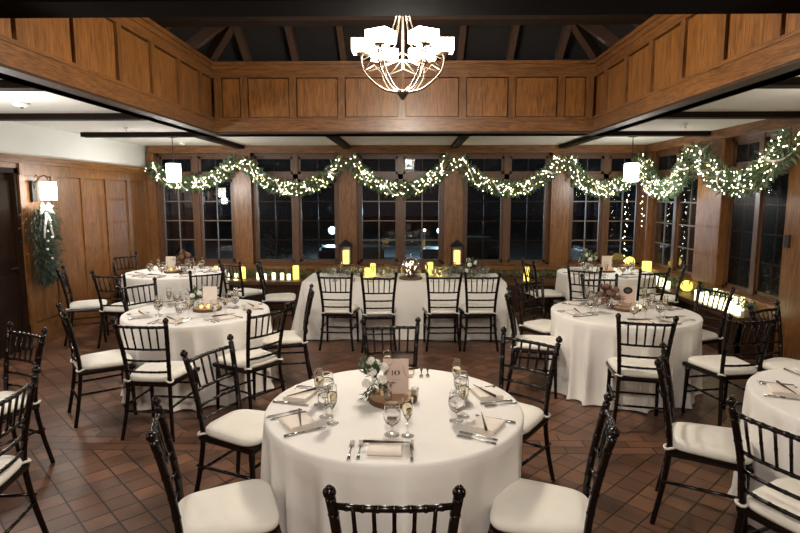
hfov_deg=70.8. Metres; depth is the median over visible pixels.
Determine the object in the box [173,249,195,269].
flower arrangement
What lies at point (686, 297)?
trim
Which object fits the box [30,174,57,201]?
wall sconce
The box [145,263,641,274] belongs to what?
trim
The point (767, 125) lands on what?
trim
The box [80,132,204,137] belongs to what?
trim
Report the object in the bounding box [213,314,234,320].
folded napkin
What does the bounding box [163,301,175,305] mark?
folded napkin
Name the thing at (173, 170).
pendant lamp
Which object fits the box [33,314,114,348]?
baseboard
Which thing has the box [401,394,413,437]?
champagne flute
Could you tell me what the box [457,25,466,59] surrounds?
trim
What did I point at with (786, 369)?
table knife
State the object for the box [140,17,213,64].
trim
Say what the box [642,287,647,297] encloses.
bowl
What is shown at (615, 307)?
wood slice
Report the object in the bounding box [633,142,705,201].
garland
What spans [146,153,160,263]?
trim
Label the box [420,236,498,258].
parked car
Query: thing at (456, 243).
candle lantern
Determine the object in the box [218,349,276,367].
seat cushion
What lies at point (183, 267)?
water goblet
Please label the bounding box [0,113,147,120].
trim
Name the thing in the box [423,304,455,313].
seat cushion
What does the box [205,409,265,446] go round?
seat cushion
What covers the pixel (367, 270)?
pillar candle
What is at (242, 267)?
pillar candle
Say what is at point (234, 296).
bowl
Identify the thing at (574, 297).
seat cushion
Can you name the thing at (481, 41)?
ceiling
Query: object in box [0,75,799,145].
ceiling
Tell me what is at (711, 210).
trim
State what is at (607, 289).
flower arrangement
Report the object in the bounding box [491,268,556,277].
greenery
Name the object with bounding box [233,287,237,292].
bowl
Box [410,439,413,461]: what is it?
table knife
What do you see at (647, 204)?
trim
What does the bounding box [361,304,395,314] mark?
seat cushion
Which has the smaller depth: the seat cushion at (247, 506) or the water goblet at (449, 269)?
the seat cushion at (247, 506)
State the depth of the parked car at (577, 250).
21.38 m
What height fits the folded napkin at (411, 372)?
0.022 m
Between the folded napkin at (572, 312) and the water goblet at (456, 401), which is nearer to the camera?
the water goblet at (456, 401)
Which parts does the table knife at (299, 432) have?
handle, blade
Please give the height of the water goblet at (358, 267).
0.151 m
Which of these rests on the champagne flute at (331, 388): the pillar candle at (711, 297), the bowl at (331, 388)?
the bowl at (331, 388)
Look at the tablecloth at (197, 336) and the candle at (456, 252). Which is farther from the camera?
the candle at (456, 252)
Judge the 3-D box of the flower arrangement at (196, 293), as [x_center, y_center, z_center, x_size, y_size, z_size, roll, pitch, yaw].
[-2.062,0.307,5.577,0.240,0.242,0.265,0,7,1]
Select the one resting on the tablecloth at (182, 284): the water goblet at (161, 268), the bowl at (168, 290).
the water goblet at (161, 268)
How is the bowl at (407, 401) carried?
on the champagne flute at (407, 401)
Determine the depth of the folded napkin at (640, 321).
4.93 m
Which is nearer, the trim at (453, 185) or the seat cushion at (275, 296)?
the seat cushion at (275, 296)
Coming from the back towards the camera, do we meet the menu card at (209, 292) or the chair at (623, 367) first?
the menu card at (209, 292)
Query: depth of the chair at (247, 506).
2.47 m
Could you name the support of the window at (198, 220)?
in the wall
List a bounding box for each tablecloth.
[120,299,277,411]
[121,266,229,304]
[261,368,523,532]
[291,273,519,340]
[547,299,702,412]
[554,267,655,304]
[727,367,799,532]
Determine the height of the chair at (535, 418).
0.983 m
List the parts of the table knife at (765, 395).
handle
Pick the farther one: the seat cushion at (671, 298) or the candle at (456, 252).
the candle at (456, 252)
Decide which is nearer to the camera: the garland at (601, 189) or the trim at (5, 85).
the trim at (5, 85)
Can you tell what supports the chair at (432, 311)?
on the floor
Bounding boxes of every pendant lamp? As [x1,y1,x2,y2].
[166,140,180,181]
[623,137,638,181]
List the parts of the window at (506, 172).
casement sash, transom sash, casement sash, transom sash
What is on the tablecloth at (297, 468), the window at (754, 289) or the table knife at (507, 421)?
the table knife at (507, 421)
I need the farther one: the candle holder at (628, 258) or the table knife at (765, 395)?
the candle holder at (628, 258)
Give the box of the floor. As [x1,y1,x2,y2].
[0,311,762,532]
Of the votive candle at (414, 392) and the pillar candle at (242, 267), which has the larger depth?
the pillar candle at (242, 267)
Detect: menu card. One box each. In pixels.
[166,256,175,269]
[203,286,216,306]
[383,359,408,393]
[602,256,611,268]
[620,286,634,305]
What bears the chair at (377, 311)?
on the floor
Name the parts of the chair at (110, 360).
rail, post, post, seat frame, leg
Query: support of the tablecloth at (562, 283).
on the round table
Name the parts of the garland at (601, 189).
stem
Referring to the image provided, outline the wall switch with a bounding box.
[783,234,790,247]
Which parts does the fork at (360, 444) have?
handle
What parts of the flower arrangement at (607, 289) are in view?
dried flower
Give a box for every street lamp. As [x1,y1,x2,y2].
[328,226,334,244]
[423,229,425,247]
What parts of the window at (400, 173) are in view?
transom sash, casement sash, transom sash, casement sash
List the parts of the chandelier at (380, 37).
lamp shade, arm, lamp shade, lamp shade, arm, arm, stem, arm, arm, lamp shade, lamp shade, arm, lamp shade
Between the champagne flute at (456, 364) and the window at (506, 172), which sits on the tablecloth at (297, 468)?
the champagne flute at (456, 364)
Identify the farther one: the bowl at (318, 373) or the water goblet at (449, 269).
the water goblet at (449, 269)
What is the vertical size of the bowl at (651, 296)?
0.111 m
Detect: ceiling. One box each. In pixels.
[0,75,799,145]
[148,14,654,59]
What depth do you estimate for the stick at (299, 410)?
2.82 m
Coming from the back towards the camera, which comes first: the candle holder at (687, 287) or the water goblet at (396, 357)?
the candle holder at (687, 287)
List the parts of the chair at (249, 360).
leg, seat frame, post, leg, rail, post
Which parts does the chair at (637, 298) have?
post, rail, post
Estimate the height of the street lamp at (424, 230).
1.520 m
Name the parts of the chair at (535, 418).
post, rail, seat frame, post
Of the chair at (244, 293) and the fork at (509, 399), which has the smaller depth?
the fork at (509, 399)
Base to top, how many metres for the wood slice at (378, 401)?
0.028 m
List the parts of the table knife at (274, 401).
handle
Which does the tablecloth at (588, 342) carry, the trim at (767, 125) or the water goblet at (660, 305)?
the water goblet at (660, 305)
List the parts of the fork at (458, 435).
handle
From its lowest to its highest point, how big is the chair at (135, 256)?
0.983 m
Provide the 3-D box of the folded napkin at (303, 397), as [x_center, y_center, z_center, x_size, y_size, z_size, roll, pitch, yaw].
[-0.558,0.720,3.149,0.137,0.022,0.156,2,8,17]
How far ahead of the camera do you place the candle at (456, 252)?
9.82 m
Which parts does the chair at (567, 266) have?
post, rail, post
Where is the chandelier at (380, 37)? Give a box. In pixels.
[351,16,453,99]
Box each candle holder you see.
[625,257,634,263]
[680,280,692,291]
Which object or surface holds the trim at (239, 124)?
on the trim at (323, 133)
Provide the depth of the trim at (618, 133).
7.60 m
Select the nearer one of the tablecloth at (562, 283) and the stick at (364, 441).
the stick at (364, 441)
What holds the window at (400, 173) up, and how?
in the wall
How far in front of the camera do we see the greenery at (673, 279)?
8.44 m
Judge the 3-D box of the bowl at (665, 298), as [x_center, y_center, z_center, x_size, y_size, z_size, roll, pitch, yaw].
[2.461,0.332,5.223,0.053,0.123,0.053,-2,8,-18]
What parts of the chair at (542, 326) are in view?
post, rail, seat frame, post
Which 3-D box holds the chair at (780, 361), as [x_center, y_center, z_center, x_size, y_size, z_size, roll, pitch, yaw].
[3.220,0.816,4.659,0.456,0.983,0.518,-4,8,-29]
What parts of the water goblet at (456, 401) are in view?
stem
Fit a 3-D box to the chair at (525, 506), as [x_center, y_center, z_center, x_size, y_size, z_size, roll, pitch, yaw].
[0.680,1.084,2.545,0.518,0.983,0.456,2,8,17]
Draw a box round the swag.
[19,203,64,287]
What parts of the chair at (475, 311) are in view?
leg, post, seat frame, rail, leg, post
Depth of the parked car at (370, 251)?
21.56 m
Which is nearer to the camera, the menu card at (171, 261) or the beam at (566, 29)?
the beam at (566, 29)
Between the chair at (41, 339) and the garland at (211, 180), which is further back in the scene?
the garland at (211, 180)
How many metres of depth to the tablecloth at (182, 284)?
7.68 m
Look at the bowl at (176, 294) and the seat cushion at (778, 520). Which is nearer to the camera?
the seat cushion at (778, 520)
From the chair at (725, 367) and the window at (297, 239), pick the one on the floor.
the chair at (725, 367)
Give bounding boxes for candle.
[241,266,245,278]
[293,265,298,278]
[343,250,348,263]
[365,268,369,276]
[370,263,374,275]
[384,390,391,399]
[411,387,418,395]
[428,262,432,274]
[454,250,459,263]
[642,261,651,271]
[665,281,669,288]
[699,292,702,301]
[704,293,708,304]
[709,296,713,305]
[713,296,718,306]
[730,302,735,313]
[735,305,740,315]
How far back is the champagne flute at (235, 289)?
5.67 m
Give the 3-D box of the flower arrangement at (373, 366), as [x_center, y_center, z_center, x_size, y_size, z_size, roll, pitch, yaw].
[-0.125,0.622,3.135,0.226,0.281,0.264,-2,7,-13]
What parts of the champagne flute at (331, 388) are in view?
stem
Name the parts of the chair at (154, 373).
post, rail, leg, seat frame, post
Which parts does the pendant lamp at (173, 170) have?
lamp shade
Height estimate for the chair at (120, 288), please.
0.983 m
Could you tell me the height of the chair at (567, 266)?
0.983 m
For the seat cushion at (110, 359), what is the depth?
4.74 m
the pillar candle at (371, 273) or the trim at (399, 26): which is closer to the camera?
the trim at (399, 26)
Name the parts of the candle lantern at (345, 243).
glass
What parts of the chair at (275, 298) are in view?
post, post, seat frame, leg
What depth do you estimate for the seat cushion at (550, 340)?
5.32 m
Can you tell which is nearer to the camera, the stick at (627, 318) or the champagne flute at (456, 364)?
the champagne flute at (456, 364)
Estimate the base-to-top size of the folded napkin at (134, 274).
0.022 m
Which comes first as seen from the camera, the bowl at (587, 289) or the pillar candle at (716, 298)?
the bowl at (587, 289)
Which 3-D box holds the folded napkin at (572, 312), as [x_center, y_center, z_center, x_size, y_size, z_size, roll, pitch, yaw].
[1.674,0.439,5.354,0.137,0.022,0.156,-2,8,-16]
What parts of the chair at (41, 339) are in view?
post, seat frame, rail, post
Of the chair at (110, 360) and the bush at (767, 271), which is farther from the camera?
the bush at (767, 271)
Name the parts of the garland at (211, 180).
stem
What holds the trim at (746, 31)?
on the trim at (790, 69)
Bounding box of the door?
[0,173,22,358]
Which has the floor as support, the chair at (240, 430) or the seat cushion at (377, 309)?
the chair at (240, 430)
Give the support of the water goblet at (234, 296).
on the tablecloth at (197, 336)
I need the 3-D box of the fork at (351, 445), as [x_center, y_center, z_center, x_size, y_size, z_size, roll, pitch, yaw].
[-0.218,0.812,2.497,0.022,0.009,0.190,0,7,1]
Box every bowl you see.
[155,295,160,308]
[166,288,171,299]
[173,291,180,301]
[185,297,190,310]
[222,294,227,306]
[231,293,238,303]
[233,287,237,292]
[314,368,323,389]
[318,386,329,408]
[327,384,336,408]
[402,394,412,420]
[452,262,455,270]
[454,370,467,389]
[459,378,468,400]
[584,287,589,298]
[593,294,597,306]
[620,264,625,271]
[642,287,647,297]
[647,293,655,303]
[662,295,667,308]
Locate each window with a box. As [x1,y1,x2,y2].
[156,154,236,262]
[251,153,338,262]
[356,153,444,263]
[462,153,551,263]
[567,153,644,263]
[650,145,698,277]
[722,128,792,302]
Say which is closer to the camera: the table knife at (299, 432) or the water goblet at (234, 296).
the table knife at (299, 432)
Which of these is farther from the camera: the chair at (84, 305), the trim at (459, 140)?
the trim at (459, 140)
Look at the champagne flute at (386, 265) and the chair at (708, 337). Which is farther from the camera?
the champagne flute at (386, 265)
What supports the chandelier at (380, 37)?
hanging from the ceiling at (481, 41)
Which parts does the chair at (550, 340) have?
post, post, seat frame, leg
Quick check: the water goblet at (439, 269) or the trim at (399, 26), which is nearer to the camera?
the trim at (399, 26)
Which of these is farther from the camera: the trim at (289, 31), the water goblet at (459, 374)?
the trim at (289, 31)
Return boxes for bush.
[167,240,188,256]
[260,222,307,258]
[733,246,781,288]
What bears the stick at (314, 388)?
on the folded napkin at (303, 397)
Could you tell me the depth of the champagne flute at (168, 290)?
5.64 m
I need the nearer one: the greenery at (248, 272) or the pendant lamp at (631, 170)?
the pendant lamp at (631, 170)
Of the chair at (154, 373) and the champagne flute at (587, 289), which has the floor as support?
the chair at (154, 373)
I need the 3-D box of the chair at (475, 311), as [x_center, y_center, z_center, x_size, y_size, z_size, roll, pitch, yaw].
[0.979,0.519,6.989,0.456,0.983,0.518,0,7,-1]
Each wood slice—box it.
[164,269,182,273]
[193,305,221,312]
[368,388,416,408]
[596,269,614,272]
[612,304,640,311]
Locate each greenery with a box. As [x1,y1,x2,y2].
[228,268,321,276]
[321,265,385,274]
[325,266,480,272]
[431,265,490,274]
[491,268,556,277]
[652,272,693,291]
[690,282,757,312]
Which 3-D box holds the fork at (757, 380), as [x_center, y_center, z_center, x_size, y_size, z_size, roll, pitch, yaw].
[2.252,0.700,3.378,0.190,0.009,0.022,3,8,23]
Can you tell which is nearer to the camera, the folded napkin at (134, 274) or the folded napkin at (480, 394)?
the folded napkin at (480, 394)
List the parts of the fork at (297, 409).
handle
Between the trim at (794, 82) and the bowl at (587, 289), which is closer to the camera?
the trim at (794, 82)
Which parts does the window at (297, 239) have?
transom sash, casement sash, transom sash, casement sash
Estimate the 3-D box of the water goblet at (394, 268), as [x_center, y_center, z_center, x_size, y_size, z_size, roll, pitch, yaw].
[-0.073,0.077,7.694,0.084,0.151,0.084,-2,8,-15]
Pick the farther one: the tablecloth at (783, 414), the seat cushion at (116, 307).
the seat cushion at (116, 307)
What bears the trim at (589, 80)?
attached to the trim at (239, 124)
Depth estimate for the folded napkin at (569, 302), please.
5.83 m
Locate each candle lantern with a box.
[339,238,352,265]
[450,238,463,265]
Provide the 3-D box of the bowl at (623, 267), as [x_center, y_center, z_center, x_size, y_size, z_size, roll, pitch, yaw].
[3.135,0.030,7.909,0.084,0.111,0.084,-2,7,-12]
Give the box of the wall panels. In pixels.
[209,77,597,117]
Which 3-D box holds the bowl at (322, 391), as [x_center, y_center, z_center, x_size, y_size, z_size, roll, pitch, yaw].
[-0.377,0.671,2.864,0.084,0.111,0.084,-3,8,-21]
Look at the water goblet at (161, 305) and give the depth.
5.28 m
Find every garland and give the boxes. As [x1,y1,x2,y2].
[143,154,241,192]
[236,153,348,198]
[343,151,458,199]
[451,153,567,199]
[561,153,649,198]
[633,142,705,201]
[688,126,799,199]
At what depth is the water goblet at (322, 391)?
2.83 m
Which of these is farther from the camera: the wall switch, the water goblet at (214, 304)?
the wall switch
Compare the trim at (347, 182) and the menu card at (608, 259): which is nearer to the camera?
the menu card at (608, 259)
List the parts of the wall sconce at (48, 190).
plate, scroll arm, lamp shade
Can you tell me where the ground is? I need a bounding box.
[166,216,784,295]
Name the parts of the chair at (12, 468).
seat frame, rail, post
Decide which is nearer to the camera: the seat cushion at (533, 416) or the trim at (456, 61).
the seat cushion at (533, 416)
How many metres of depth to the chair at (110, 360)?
4.71 m
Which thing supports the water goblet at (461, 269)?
on the tablecloth at (410, 296)
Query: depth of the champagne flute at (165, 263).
7.85 m
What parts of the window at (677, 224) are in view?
casement sash, transom sash, casement sash, transom sash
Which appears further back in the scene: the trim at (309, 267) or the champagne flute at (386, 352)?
the trim at (309, 267)
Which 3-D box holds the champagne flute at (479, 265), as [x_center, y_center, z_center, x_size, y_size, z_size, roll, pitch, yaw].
[1.063,0.071,7.561,0.064,0.197,0.063,-3,8,-24]
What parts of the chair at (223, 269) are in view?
post, rail, post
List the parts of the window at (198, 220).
transom sash, casement sash, transom sash, casement sash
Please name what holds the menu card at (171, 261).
on the wood slice at (176, 270)
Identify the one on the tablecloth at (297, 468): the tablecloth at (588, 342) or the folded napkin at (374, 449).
the folded napkin at (374, 449)
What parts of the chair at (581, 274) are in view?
post, rail, post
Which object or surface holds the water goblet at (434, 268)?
on the tablecloth at (410, 296)
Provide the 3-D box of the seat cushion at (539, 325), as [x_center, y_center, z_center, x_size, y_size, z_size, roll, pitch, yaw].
[1.589,0.635,6.114,0.435,0.063,0.434,-5,9,-33]
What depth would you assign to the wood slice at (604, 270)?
8.22 m
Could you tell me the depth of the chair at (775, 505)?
2.53 m
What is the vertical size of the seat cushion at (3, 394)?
0.063 m
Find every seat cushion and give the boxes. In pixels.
[0,391,26,414]
[0,455,21,485]
[70,299,106,308]
[73,349,132,369]
[103,302,146,311]
[130,361,193,381]
[178,479,279,532]
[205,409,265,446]
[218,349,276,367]
[227,288,261,296]
[263,330,306,344]
[265,293,295,300]
[324,303,357,312]
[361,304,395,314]
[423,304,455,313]
[460,304,492,313]
[490,478,588,532]
[516,335,556,350]
[518,402,543,434]
[523,319,550,332]
[528,289,563,296]
[572,296,601,299]
[608,357,657,377]
[646,293,677,301]
[672,422,753,464]
[687,355,756,374]
[702,329,717,340]
[746,478,799,532]
[762,357,799,369]
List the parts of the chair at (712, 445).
post, rail, post, seat frame, leg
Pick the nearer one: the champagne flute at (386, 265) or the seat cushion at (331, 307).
the seat cushion at (331, 307)
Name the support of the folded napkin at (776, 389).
on the tablecloth at (783, 414)
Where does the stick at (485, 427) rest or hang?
on the folded napkin at (493, 425)
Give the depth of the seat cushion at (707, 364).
4.62 m
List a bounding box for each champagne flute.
[155,295,161,316]
[164,262,167,270]
[166,288,172,307]
[185,297,190,319]
[222,294,227,313]
[233,287,238,306]
[314,368,323,406]
[326,384,338,425]
[383,349,390,358]
[385,264,388,272]
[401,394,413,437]
[443,264,446,274]
[452,262,455,276]
[452,359,460,376]
[457,378,468,418]
[477,264,480,272]
[583,287,589,306]
[591,294,597,314]
[626,261,629,270]
[642,287,647,306]
[643,298,648,311]
[661,295,667,316]
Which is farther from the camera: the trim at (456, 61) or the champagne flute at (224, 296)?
the trim at (456, 61)
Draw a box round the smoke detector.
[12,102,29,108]
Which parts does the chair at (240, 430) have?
post, rail, seat frame, post, leg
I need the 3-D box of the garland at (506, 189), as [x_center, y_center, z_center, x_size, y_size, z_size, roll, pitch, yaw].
[1.857,-1.546,9.663,2.030,0.826,0.392,0,7,1]
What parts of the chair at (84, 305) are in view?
post, post, seat frame, leg, leg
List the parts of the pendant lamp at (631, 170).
lamp shade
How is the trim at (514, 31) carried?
on the trim at (456, 61)
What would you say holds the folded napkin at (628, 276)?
on the tablecloth at (562, 283)
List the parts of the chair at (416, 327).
post, rail, post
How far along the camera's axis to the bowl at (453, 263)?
7.79 m
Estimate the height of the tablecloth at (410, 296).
0.750 m
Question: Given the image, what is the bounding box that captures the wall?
[0,121,146,167]
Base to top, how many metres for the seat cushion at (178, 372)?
0.063 m
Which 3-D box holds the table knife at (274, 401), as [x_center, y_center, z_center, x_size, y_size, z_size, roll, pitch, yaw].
[-0.592,0.740,3.050,0.210,0.016,0.017,2,8,15]
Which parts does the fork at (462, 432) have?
handle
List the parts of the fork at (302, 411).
handle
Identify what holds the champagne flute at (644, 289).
on the tablecloth at (588, 342)
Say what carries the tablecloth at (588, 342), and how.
on the round table
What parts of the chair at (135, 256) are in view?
post, rail, post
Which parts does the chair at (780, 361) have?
post, rail, post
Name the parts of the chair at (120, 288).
post, rail, post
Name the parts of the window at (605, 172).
casement sash, transom sash, casement sash, transom sash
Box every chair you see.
[0,321,54,462]
[0,365,48,532]
[56,265,108,345]
[56,302,136,427]
[90,270,146,348]
[110,317,199,441]
[112,251,138,302]
[117,277,157,311]
[145,395,281,532]
[180,334,265,492]
[188,268,224,298]
[212,301,289,412]
[217,259,262,301]
[255,260,295,319]
[261,283,314,391]
[316,271,359,350]
[322,484,465,532]
[360,272,397,352]
[360,317,420,366]
[422,272,462,351]
[458,272,501,351]
[488,392,619,532]
[499,326,562,480]
[504,286,558,398]
[513,275,550,372]
[520,258,565,322]
[566,265,602,300]
[580,273,618,298]
[606,313,678,437]
[635,267,670,302]
[646,261,686,306]
[650,341,753,532]
[681,311,779,426]
[694,281,734,354]
[725,396,799,532]
[747,300,799,370]
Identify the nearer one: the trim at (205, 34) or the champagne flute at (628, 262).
the trim at (205, 34)
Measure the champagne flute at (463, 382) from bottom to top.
0.197 m
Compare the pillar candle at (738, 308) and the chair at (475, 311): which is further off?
the chair at (475, 311)
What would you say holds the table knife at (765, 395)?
on the tablecloth at (783, 414)
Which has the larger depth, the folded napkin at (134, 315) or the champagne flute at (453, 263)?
the champagne flute at (453, 263)
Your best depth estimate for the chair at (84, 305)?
7.18 m
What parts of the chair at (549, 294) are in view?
post, post, seat frame, leg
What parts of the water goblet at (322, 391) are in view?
stem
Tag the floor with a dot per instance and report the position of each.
(98, 481)
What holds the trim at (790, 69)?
attached to the ceiling at (755, 99)
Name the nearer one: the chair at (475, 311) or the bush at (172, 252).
the chair at (475, 311)
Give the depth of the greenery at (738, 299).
6.77 m
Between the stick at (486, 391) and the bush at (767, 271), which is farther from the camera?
the bush at (767, 271)
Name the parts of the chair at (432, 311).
leg, post, seat frame, rail, leg, post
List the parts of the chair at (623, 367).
leg, post, seat frame, rail, leg, post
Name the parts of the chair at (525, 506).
seat frame, post, post, rail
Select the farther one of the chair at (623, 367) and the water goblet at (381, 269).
the water goblet at (381, 269)
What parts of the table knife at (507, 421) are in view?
handle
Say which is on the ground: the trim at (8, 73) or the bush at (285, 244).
the bush at (285, 244)
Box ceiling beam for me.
[0,0,799,17]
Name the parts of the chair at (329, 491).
post, rail, post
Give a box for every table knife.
[273,400,307,405]
[283,426,325,437]
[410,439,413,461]
[475,414,515,423]
[764,394,799,399]
[783,368,799,375]
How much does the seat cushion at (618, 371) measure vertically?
0.063 m
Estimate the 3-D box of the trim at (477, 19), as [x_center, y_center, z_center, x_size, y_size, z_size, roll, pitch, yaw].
[-0.002,-2.534,5.576,4.910,0.230,0.200,0,7,1]
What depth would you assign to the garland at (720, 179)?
6.45 m
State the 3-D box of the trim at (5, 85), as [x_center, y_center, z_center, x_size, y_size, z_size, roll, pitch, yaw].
[-3.670,-1.379,4.302,1.890,0.060,0.140,0,7,1]
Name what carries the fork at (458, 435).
on the tablecloth at (297, 468)
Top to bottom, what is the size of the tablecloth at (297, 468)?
0.748 m
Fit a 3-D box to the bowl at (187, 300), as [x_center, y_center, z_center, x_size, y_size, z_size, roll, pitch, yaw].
[-1.924,0.345,5.120,0.053,0.123,0.053,4,8,26]
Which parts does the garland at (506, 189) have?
stem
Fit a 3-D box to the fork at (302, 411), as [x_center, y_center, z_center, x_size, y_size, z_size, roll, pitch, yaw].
[-0.571,0.763,2.883,0.190,0.009,0.022,-5,9,-32]
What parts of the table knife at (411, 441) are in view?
handle, blade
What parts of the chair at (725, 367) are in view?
leg, seat frame, post, leg, rail, post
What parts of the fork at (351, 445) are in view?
handle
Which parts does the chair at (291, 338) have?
leg, seat frame, post, post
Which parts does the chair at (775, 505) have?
post, seat frame, rail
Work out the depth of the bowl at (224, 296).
5.30 m
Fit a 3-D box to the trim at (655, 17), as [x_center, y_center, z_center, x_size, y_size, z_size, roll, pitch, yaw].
[2.405,-1.911,1.828,0.150,0.040,10.600,0,7,1]
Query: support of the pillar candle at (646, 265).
on the trim at (686, 297)
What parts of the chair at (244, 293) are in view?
post, rail, post, seat frame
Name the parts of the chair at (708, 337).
post, seat frame, rail, post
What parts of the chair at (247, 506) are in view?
rail, post, post, seat frame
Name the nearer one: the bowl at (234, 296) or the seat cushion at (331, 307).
the bowl at (234, 296)
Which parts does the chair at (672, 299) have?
post, post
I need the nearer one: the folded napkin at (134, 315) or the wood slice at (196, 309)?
the folded napkin at (134, 315)
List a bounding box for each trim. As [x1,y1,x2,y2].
[0,18,213,130]
[0,63,223,136]
[0,80,43,91]
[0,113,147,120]
[0,153,149,172]
[0,167,31,349]
[10,18,203,113]
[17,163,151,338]
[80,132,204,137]
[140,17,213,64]
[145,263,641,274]
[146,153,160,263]
[147,145,645,153]
[150,14,653,26]
[185,27,225,49]
[194,137,243,148]
[204,27,233,61]
[211,64,595,131]
[213,60,594,64]
[214,76,593,117]
[214,131,591,136]
[228,275,765,320]
[229,285,775,359]
[232,27,251,60]
[232,153,254,263]
[284,26,299,60]
[327,136,349,148]
[336,26,346,60]
[338,153,356,263]
[399,26,405,60]
[444,153,462,263]
[451,136,469,148]
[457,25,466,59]
[506,25,519,59]
[548,153,570,263]
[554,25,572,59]
[559,136,602,147]
[571,25,602,59]
[579,25,620,47]
[585,58,799,135]
[593,14,663,62]
[593,14,799,130]
[596,14,799,114]
[599,131,710,136]
[639,152,663,264]
[645,118,799,152]
[651,267,775,319]
[657,111,799,118]
[692,138,742,286]
[755,77,799,88]
[773,125,799,359]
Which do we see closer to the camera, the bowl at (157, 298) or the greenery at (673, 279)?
the bowl at (157, 298)
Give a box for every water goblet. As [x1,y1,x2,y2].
[153,299,162,315]
[158,264,164,275]
[173,291,180,306]
[175,301,184,318]
[180,264,186,271]
[198,261,203,271]
[210,299,218,316]
[231,293,238,308]
[318,386,331,418]
[323,372,333,385]
[330,266,335,274]
[345,267,350,275]
[356,265,361,272]
[379,267,384,275]
[383,401,400,437]
[392,266,397,273]
[393,356,404,358]
[431,266,436,274]
[437,267,442,275]
[446,266,451,273]
[448,389,464,423]
[454,370,467,398]
[459,267,464,273]
[471,268,476,275]
[482,266,487,273]
[582,263,587,270]
[586,297,593,313]
[620,264,625,275]
[629,263,634,273]
[629,302,638,318]
[647,293,655,308]
[655,301,664,317]
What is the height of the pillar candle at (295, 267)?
0.232 m
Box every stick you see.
[288,387,315,395]
[298,408,300,424]
[363,440,409,442]
[473,384,495,396]
[481,412,487,430]
[627,318,651,319]
[776,380,796,393]
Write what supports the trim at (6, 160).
attached to the wall
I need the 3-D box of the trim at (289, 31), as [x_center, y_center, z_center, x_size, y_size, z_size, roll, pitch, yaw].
[-1.347,-2.994,6.607,0.075,0.949,1.265,0,7,1]
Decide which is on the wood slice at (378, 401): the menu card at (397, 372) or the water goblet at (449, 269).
the menu card at (397, 372)
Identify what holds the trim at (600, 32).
on the trim at (655, 17)
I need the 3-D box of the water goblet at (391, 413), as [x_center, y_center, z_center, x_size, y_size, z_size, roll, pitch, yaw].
[-0.037,0.719,2.649,0.084,0.151,0.084,4,8,30]
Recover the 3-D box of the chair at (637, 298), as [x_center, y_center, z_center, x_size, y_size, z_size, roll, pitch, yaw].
[3.148,0.474,7.345,0.456,0.983,0.518,-2,7,-12]
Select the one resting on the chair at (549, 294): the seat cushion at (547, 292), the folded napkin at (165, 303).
the seat cushion at (547, 292)
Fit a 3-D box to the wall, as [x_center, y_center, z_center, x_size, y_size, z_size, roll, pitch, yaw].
[-4.692,0.008,3.621,0.120,2.840,13.400,0,7,1]
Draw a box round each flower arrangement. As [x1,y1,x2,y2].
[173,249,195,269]
[183,285,202,310]
[359,354,392,401]
[461,257,479,276]
[580,250,597,270]
[597,283,623,308]
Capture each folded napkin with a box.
[131,312,149,317]
[132,273,143,275]
[145,275,160,277]
[158,318,181,323]
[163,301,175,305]
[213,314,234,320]
[244,303,258,308]
[279,412,316,431]
[283,388,316,402]
[366,438,403,455]
[409,367,414,376]
[467,415,505,434]
[470,386,503,400]
[565,310,586,315]
[568,301,585,304]
[622,275,637,277]
[629,320,651,322]
[665,317,687,322]
[766,383,799,397]
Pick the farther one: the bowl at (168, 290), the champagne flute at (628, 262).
the champagne flute at (628, 262)
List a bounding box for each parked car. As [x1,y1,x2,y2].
[303,244,395,258]
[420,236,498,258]
[571,245,661,263]
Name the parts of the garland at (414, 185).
stem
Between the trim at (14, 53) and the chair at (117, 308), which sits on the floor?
the chair at (117, 308)
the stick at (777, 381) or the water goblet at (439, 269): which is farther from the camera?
the water goblet at (439, 269)
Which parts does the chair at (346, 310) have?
post, leg, rail, seat frame, post, leg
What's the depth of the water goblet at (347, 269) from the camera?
7.57 m
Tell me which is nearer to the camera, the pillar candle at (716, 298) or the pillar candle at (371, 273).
the pillar candle at (716, 298)
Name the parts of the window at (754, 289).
casement sash, transom sash, casement sash, transom sash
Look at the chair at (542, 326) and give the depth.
6.17 m
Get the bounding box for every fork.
[266,409,301,417]
[270,411,306,419]
[346,440,354,459]
[356,439,362,459]
[457,434,496,444]
[458,431,497,440]
[480,399,512,404]
[484,402,516,406]
[757,380,794,385]
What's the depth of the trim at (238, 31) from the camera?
6.96 m
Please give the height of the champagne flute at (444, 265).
0.197 m
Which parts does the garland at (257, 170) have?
stem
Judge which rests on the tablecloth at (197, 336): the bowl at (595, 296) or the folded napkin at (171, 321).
the folded napkin at (171, 321)
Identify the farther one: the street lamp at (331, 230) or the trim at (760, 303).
the street lamp at (331, 230)
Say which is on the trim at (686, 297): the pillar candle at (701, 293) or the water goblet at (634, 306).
the pillar candle at (701, 293)
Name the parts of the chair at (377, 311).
post, seat frame, rail, post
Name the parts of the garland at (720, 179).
stem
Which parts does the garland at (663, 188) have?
stem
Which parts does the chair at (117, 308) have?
post, rail, seat frame, post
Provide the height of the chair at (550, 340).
0.983 m
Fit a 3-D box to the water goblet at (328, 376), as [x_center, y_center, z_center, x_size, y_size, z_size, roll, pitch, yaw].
[-0.405,0.662,3.098,0.083,0.151,0.083,2,8,17]
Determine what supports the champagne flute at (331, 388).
on the tablecloth at (297, 468)
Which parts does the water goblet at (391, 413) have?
stem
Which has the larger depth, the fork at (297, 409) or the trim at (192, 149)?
the trim at (192, 149)

